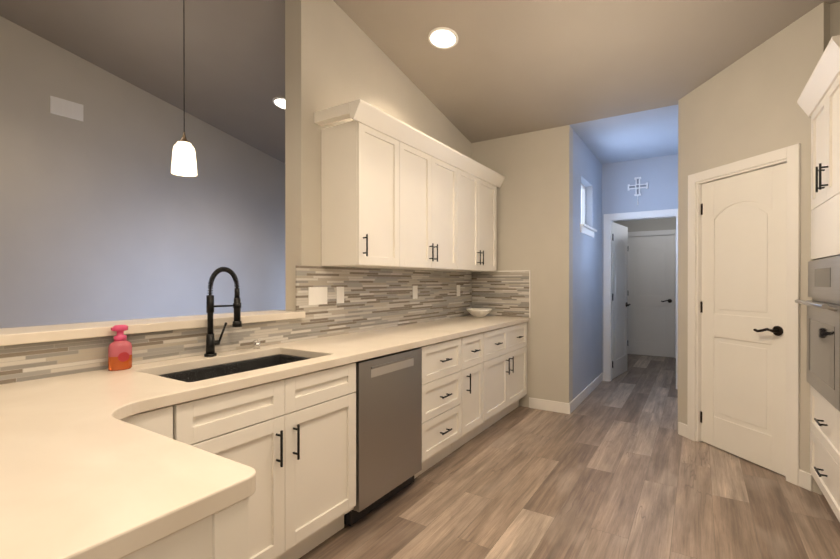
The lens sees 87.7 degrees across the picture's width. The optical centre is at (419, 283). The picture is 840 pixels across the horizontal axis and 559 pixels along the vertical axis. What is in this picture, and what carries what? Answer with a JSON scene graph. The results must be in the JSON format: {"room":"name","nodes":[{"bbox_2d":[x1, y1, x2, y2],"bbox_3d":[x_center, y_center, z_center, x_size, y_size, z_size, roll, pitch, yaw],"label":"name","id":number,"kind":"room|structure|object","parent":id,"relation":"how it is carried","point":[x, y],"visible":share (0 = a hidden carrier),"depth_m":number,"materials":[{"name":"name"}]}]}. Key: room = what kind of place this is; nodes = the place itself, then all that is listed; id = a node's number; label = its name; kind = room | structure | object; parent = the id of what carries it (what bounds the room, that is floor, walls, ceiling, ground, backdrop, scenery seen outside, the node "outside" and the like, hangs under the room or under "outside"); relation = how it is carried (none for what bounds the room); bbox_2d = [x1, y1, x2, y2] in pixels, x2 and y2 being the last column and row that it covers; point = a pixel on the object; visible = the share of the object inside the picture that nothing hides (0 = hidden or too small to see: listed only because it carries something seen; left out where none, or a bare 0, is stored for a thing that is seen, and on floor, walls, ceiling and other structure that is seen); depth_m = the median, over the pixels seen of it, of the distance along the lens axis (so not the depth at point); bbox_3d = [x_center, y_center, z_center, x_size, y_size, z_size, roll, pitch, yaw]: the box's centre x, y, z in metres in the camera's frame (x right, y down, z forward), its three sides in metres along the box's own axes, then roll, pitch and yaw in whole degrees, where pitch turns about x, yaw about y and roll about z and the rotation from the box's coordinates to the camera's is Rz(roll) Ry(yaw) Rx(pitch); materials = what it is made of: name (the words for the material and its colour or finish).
{"room":"kitchen","nodes":[
{"label":"kitchen","id":0,"kind":"room"},
{"bbox_2d":[0,16,285,327],"bbox_3d":[-3.384,-1.024,3.597,0.150,4.600,6.600,0,0,33],"label":"wall","id":1,"kind":"structure","parent":0,"point":[106,214],"depth_m":4.19,"materials":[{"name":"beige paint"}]},
{"bbox_2d":[50,95,82,120],"bbox_3d":[-3.120,-1.539,3.860,0.008,0.151,0.232,0,0,33],"label":"air vent","id":2,"kind":"object","parent":1,"relation":"attached to","point":[66,108],"visible":1,"depth_m":3.86,"materials":[{"name":"white metal"}]},
{"bbox_2d":[285,0,470,310],"bbox_3d":[-1.193,-1.019,2.198,0.150,4.600,6.300,0,0,33],"label":"wall","id":3,"kind":"structure","parent":0,"point":[335,55],"depth_m":2.88,"materials":[{"name":"beige paint"}]},
{"bbox_2d":[0,310,304,345],"bbox_3d":[-1.687,0.203,1.484,0.290,0.040,3.157,0,0,33],"label":"bar ledge","id":4,"kind":"object","parent":3,"relation":"on","point":[28,335],"visible":0.96,"depth_m":1.93,"materials":[{"name":"stone"}]},
{"bbox_2d":[0,265,471,384],"bbox_3d":[-0.644,0.123,2.912,0.009,0.470,4.488,0,0,33],"label":"backsplash","id":5,"kind":"structure","parent":3,"relation":"attached to","point":[376,298],"depth_m":2.80,"materials":[{"name":"tile"}]},
{"bbox_2d":[308,287,326,304],"bbox_3d":[-0.666,0.084,2.862,0.008,0.115,0.165,0,0,33],"label":"switch plate","id":6,"kind":"object","parent":5,"relation":"attached to","point":[317,295],"visible":1,"depth_m":2.85,"materials":[{"name":"white plastic"}]},
{"bbox_2d":[337,287,343,302],"bbox_3d":[-0.553,0.083,3.039,0.006,0.115,0.072,0,0,33],"label":"electrical outlet","id":7,"kind":"object","parent":5,"relation":"attached to","point":[340,294],"visible":1,"depth_m":3.04,"materials":[{"name":"white plastic"}]},
{"bbox_2d":[413,286,417,298],"bbox_3d":[-0.042,0.080,3.840,0.006,0.115,0.072,0,0,33],"label":"electrical outlet","id":8,"kind":"object","parent":5,"relation":"attached to","point":[415,292],"visible":1,"depth_m":3.84,"materials":[{"name":"white plastic"}]},
{"bbox_2d":[457,285,459,295],"bbox_3d":[0.399,0.077,4.531,0.006,0.115,0.072,0,0,33],"label":"electrical outlet","id":9,"kind":"object","parent":5,"relation":"attached to","point":[458,290],"visible":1,"depth_m":4.52,"materials":[{"name":"white plastic"}]},
{"bbox_2d":[321,115,405,268],"bbox_3d":[-0.383,-0.568,3.023,0.325,0.908,0.499,0,0,33],"label":"upper cabinet","id":10,"kind":"object","parent":3,"relation":"attached to","point":[396,193],"depth_m":2.85,"materials":[{"name":"white wood"}]},
{"bbox_2d":[406,139,461,270],"bbox_3d":[-0.044,-0.570,3.555,0.325,0.908,0.997,0,0,33],"label":"upper cabinet","id":11,"kind":"object","parent":3,"relation":"attached to","point":[433,182],"depth_m":3.48,"materials":[{"name":"white wood"}]},
{"bbox_2d":[458,167,497,271],"bbox_3d":[0.414,-0.573,4.271,0.325,0.908,0.938,0,0,33],"label":"upper cabinet","id":12,"kind":"object","parent":3,"relation":"attached to","point":[479,193],"depth_m":4.20,"materials":[{"name":"white wood"}]},
{"bbox_2d":[0,0,839,162],"bbox_3d":[0.316,-2.375,3.720,6.350,2.300,10.900,0,0,33],"label":"ceiling","id":13,"kind":"structure","parent":0,"point":[502,68],"depth_m":3.43,"materials":[{"name":"paint"}]},
{"bbox_2d":[171,0,196,176],"bbox_3d":[-1.339,-1.360,2.479,0.132,1.481,0.132,0,0,33],"label":"pendant light","id":14,"kind":"object","parent":13,"relation":"hanging from","point":[183,159],"visible":1,"depth_m":2.45,"materials":[{"name":"beige glass"}]},
{"bbox_2d":[272,97,284,109],"bbox_3d":[-1.360,-1.794,4.377,0.226,0.009,0.226,0,-10,33],"label":"recessed light","id":15,"kind":"object","parent":13,"relation":"in","point":[279,102],"visible":0.56,"depth_m":4.35,"materials":[{"name":"white plastic"}]},
{"bbox_2d":[428,27,457,48],"bbox_3d":[0.171,-1.814,3.245,0.226,0.009,0.226,0,-10,33],"label":"recessed light","id":16,"kind":"object","parent":13,"relation":"in","point":[442,37],"visible":1,"depth_m":3.24,"materials":[{"name":"white plastic"}]},
{"bbox_2d":[471,125,572,406],"bbox_3d":[-0.048,-1.031,5.293,3.650,4.600,0.150,0,0,33],"label":"wall","id":17,"kind":"structure","parent":0,"point":[535,211],"depth_m":4.39,"materials":[{"name":"beige paint"}]},
{"bbox_2d":[472,270,530,317],"bbox_3d":[0.848,0.110,4.629,0.657,0.482,0.010,0,0,33],"label":"backsplash","id":18,"kind":"structure","parent":17,"relation":"attached to","point":[504,293],"depth_m":4.60,"materials":[{"name":"tile"}]},
{"bbox_2d":[529,397,566,413],"bbox_3d":[1.271,1.221,4.362,0.375,0.105,0.014,0,0,33],"label":"baseboard","id":19,"kind":"structure","parent":17,"relation":"attached to","point":[561,407],"depth_m":4.35,"materials":[{"name":"white wood"}]},
{"bbox_2d":[299,354,839,558],"bbox_3d":[0.316,1.315,3.735,6.350,0.080,10.900,0,0,33],"label":"floor","id":20,"kind":"structure","parent":0,"point":[619,467],"depth_m":2.58,"materials":[{"name":"brown wood"}]},
{"bbox_2d":[121,399,200,448],"bbox_3d":[-1.132,0.844,1.567,0.631,0.880,0.290,0,0,33],"label":"base cabinet","id":21,"kind":"object","parent":20,"relation":"on","point":[181,422],"depth_m":1.48,"materials":[{"name":"white wood"}]},
{"bbox_2d":[0,364,179,414],"bbox_3d":[-1.292,0.385,1.263,0.390,0.040,1.050,0,0,33],"label":"countertop","id":22,"kind":"structure","parent":21,"relation":"on","point":[37,392],"depth_m":1.54,"materials":[{"name":"stone"}]},
{"bbox_2d":[122,498,248,558],"bbox_3d":[-1.089,0.847,0.928,1.392,0.879,0.660,0,0,33],"label":"base cabinet","id":23,"kind":"object","parent":20,"relation":"on","point":[223,534],"visible":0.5,"depth_m":0.77,"materials":[{"name":"white wood"}]},
{"bbox_2d":[0,379,255,558],"bbox_3d":[-0.717,0.386,0.894,0.737,0.040,1.046,0,0,33],"label":"countertop","id":24,"kind":"structure","parent":23,"relation":"on","point":[86,472],"depth_m":0.82,"materials":[{"name":"stone"}]},
{"bbox_2d":[201,390,355,558],"bbox_3d":[-0.839,0.972,2.027,0.631,0.620,0.920,0,0,33],"label":"base cabinet","id":25,"kind":"object","parent":20,"relation":"on","point":[291,441],"depth_m":1.88,"materials":[{"name":"white wood"}]},
{"bbox_2d":[344,348,421,525],"bbox_3d":[-0.414,0.839,2.671,0.641,0.856,0.611,0,0,33],"label":"dishwasher","id":26,"kind":"object","parent":20,"relation":"on","point":[388,426],"visible":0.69,"depth_m":2.45,"materials":[{"name":"silver metal"}]},
{"bbox_2d":[345,336,468,478],"bbox_3d":[-0.088,0.838,3.202,0.631,0.880,0.620,0,0,33],"label":"base cabinet","id":27,"kind":"object","parent":20,"relation":"on","point":[445,364],"depth_m":3.02,"materials":[{"name":"white wood"}]},
{"bbox_2d":[469,331,488,439],"bbox_3d":[0.167,0.836,3.602,0.631,0.880,0.452,0,0,33],"label":"base cabinet","id":28,"kind":"object","parent":20,"relation":"on","point":[479,342],"depth_m":3.52,"materials":[{"name":"white wood"}]},
{"bbox_2d":[489,322,526,426],"bbox_3d":[0.525,0.834,4.162,0.631,0.880,1.128,0,0,33],"label":"base cabinet","id":29,"kind":"object","parent":20,"relation":"on","point":[507,345],"depth_m":4.01,"materials":[{"name":"white wood"}]},
{"bbox_2d":[0,315,528,418],"bbox_3d":[-0.372,0.379,2.733,0.660,0.040,4.517,0,0,33],"label":"countertop","id":30,"kind":"structure","parent":29,"relation":"on","point":[327,352],"depth_m":2.34,"materials":[{"name":"stone"}]},
{"bbox_2d":[108,325,131,370],"bbox_3d":[-1.258,0.269,1.835,0.059,0.186,0.088,0,0,33],"label":"soap bottle","id":31,"kind":"object","parent":30,"relation":"on","point":[120,352],"visible":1,"depth_m":1.81,"materials":[{"name":"pink plastic"}]},
{"bbox_2d":[204,267,241,356],"bbox_3d":[-0.994,0.139,2.209,0.056,0.443,0.183,0,0,43],"label":"faucet","id":32,"kind":"object","parent":30,"relation":"on","point":[211,342],"visible":1,"depth_m":2.17,"materials":[{"name":"black metal"}]},
{"bbox_2d":[158,354,310,381],"bbox_3d":[-0.814,0.516,2.027,0.458,0.226,0.798,0,0,33],"label":"sink","id":33,"kind":"object","parent":30,"relation":"in","point":[200,374],"visible":0.15,"depth_m":2.19,"materials":[{"name":"black metal"}]},
{"bbox_2d":[253,339,259,348],"bbox_3d":[-0.896,0.335,2.399,0.037,0.049,0.038,0,0,33],"label":"air gap cap","id":34,"kind":"object","parent":30,"relation":"on","point":[256,343],"visible":1,"depth_m":2.38,"materials":[{"name":"silver metal"}]},
{"bbox_2d":[466,308,491,316],"bbox_3d":[0.610,0.309,4.516,0.270,0.085,0.270,0,0,33],"label":"bowl","id":35,"kind":"object","parent":30,"relation":"on","point":[478,312],"visible":1,"depth_m":4.44,"materials":[{"name":"white ceramic"}]},
{"bbox_2d":[795,35,839,521],"bbox_3d":[2.412,0.075,2.174,0.734,2.412,0.845,0,0,33],"label":"tall cabinet","id":36,"kind":"object","parent":20,"relation":"on","point":[818,101],"visible":1,"depth_m":2.33,"materials":[{"name":"white wood"}]},
{"bbox_2d":[573,130,601,398],"bbox_3d":[1.925,-1.030,5.131,0.150,4.600,1.700,0,0,33],"label":"wall","id":37,"kind":"structure","parent":0,"point":[587,298],"depth_m":4.95,"materials":[{"name":"paint"}]},
{"bbox_2d":[581,183,584,223],"bbox_3d":[1.792,-0.889,4.979,0.050,0.518,0.598,0,0,33],"label":"window","id":38,"kind":"structure","parent":37,"relation":"in","point":[582,204],"depth_m":5.20,"materials":[{"name":"white glass"}]},
{"bbox_2d":[567,373,602,413],"bbox_3d":[1.912,1.218,4.961,0.020,0.105,1.714,0,0,33],"label":"baseboard","id":39,"kind":"structure","parent":37,"relation":"attached to","point":[571,406],"depth_m":4.73,"materials":[{"name":"white wood"}]},
{"bbox_2d":[580,224,596,237],"bbox_3d":[1.899,-0.584,4.912,0.047,0.090,0.700,0,0,33],"label":"window sill","id":40,"kind":"structure","parent":37,"relation":"attached to","point":[585,229],"depth_m":4.84,"materials":[{"name":"white wood"}]},
{"bbox_2d":[612,222,630,378],"bbox_3d":[2.739,0.229,6.014,0.153,2.060,0.732,0,0,40],"label":"hall door","id":41,"kind":"structure","parent":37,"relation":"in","point":[620,304],"depth_m":5.98,"materials":[{"name":"white wood"}]},
{"bbox_2d":[570,105,677,163],"bbox_3d":[2.349,-1.639,4.798,1.220,0.200,1.900,0,0,33],"label":"ceiling","id":42,"kind":"structure","parent":0,"point":[651,133],"depth_m":4.55,"materials":[{"name":"paint"}]},
{"bbox_2d":[602,154,677,372],"bbox_3d":[2.945,-1.031,5.381,1.600,4.600,0.120,0,0,33],"label":"wall","id":43,"kind":"structure","parent":0,"point":[659,175],"depth_m":5.44,"materials":[{"name":"paint"}]},
{"bbox_2d":[628,177,647,204],"bbox_3d":[2.708,-1.143,5.436,0.230,0.346,0.034,0,0,33],"label":"art","id":44,"kind":"object","parent":43,"relation":"attached to","point":[637,186],"visible":1,"depth_m":5.43,"materials":[{"name":"white metal"}]},
{"bbox_2d":[603,209,677,388],"bbox_3d":[2.794,0.190,5.482,0.896,2.158,0.152,0,0,33],"label":"door frame","id":45,"kind":"structure","parent":43,"relation":"attached to","point":[609,219],"depth_m":5.63,"materials":[{"name":"white wood"}]},
{"bbox_2d":[614,217,675,231],"bbox_3d":[4.026,-0.039,7.542,2.900,2.600,0.120,0,0,33],"label":"wall","id":46,"kind":"structure","parent":0,"point":[652,224],"depth_m":7.51,"materials":[{"name":"beige paint"}]},
{"bbox_2d":[627,235,674,357],"bbox_3d":[3.981,0.223,7.557,0.732,2.060,0.153,0,0,33],"label":"door","id":47,"kind":"structure","parent":46,"relation":"in","point":[651,295],"depth_m":7.53,"materials":[{"name":"white wood"}]},
{"bbox_2d":[627,229,675,357],"bbox_3d":[3.993,0.182,7.565,0.896,2.158,0.152,0,0,33],"label":"door frame","id":48,"kind":"structure","parent":46,"relation":"attached to","point":[652,233],"depth_m":7.41,"materials":[{"name":"white wood"}]},
{"bbox_2d":[678,2,829,494],"bbox_3d":[2.364,-1.022,3.176,0.120,4.600,1.100,0,0,-12],"label":"wall","id":49,"kind":"structure","parent":0,"point":[746,106],"depth_m":3.01,"materials":[{"name":"beige paint"}]},
{"bbox_2d":[700,163,786,475],"bbox_3d":[2.349,0.239,3.189,0.153,2.060,0.692,0,0,-12],"label":"pantry door","id":50,"kind":"structure","parent":49,"relation":"in","point":[743,342],"depth_m":3.14,"materials":[{"name":"white wood"}]},
{"bbox_2d":[687,143,800,485],"bbox_3d":[2.362,0.199,3.186,0.152,2.158,0.856,0,0,-12],"label":"door frame","id":51,"kind":"structure","parent":49,"relation":"attached to","point":[789,156],"depth_m":2.87,"materials":[{"name":"white wood"}]},
{"bbox_2d":[678,422,812,490],"bbox_3d":[2.295,1.225,3.185,0.014,0.105,1.030,0,0,-12],"label":"baseboard","id":52,"kind":"structure","parent":49,"relation":"attached to","point":[805,480],"depth_m":2.73,"materials":[{"name":"white wood"}]},
{"bbox_2d":[830,2,839,39],"bbox_3d":[2.716,-1.020,2.553,0.643,4.600,0.120,0,0,33],"label":"wall","id":53,"kind":"structure","parent":0,"point":[834,19],"depth_m":2.62,"materials":[{"name":"beige paint"}]}
]}

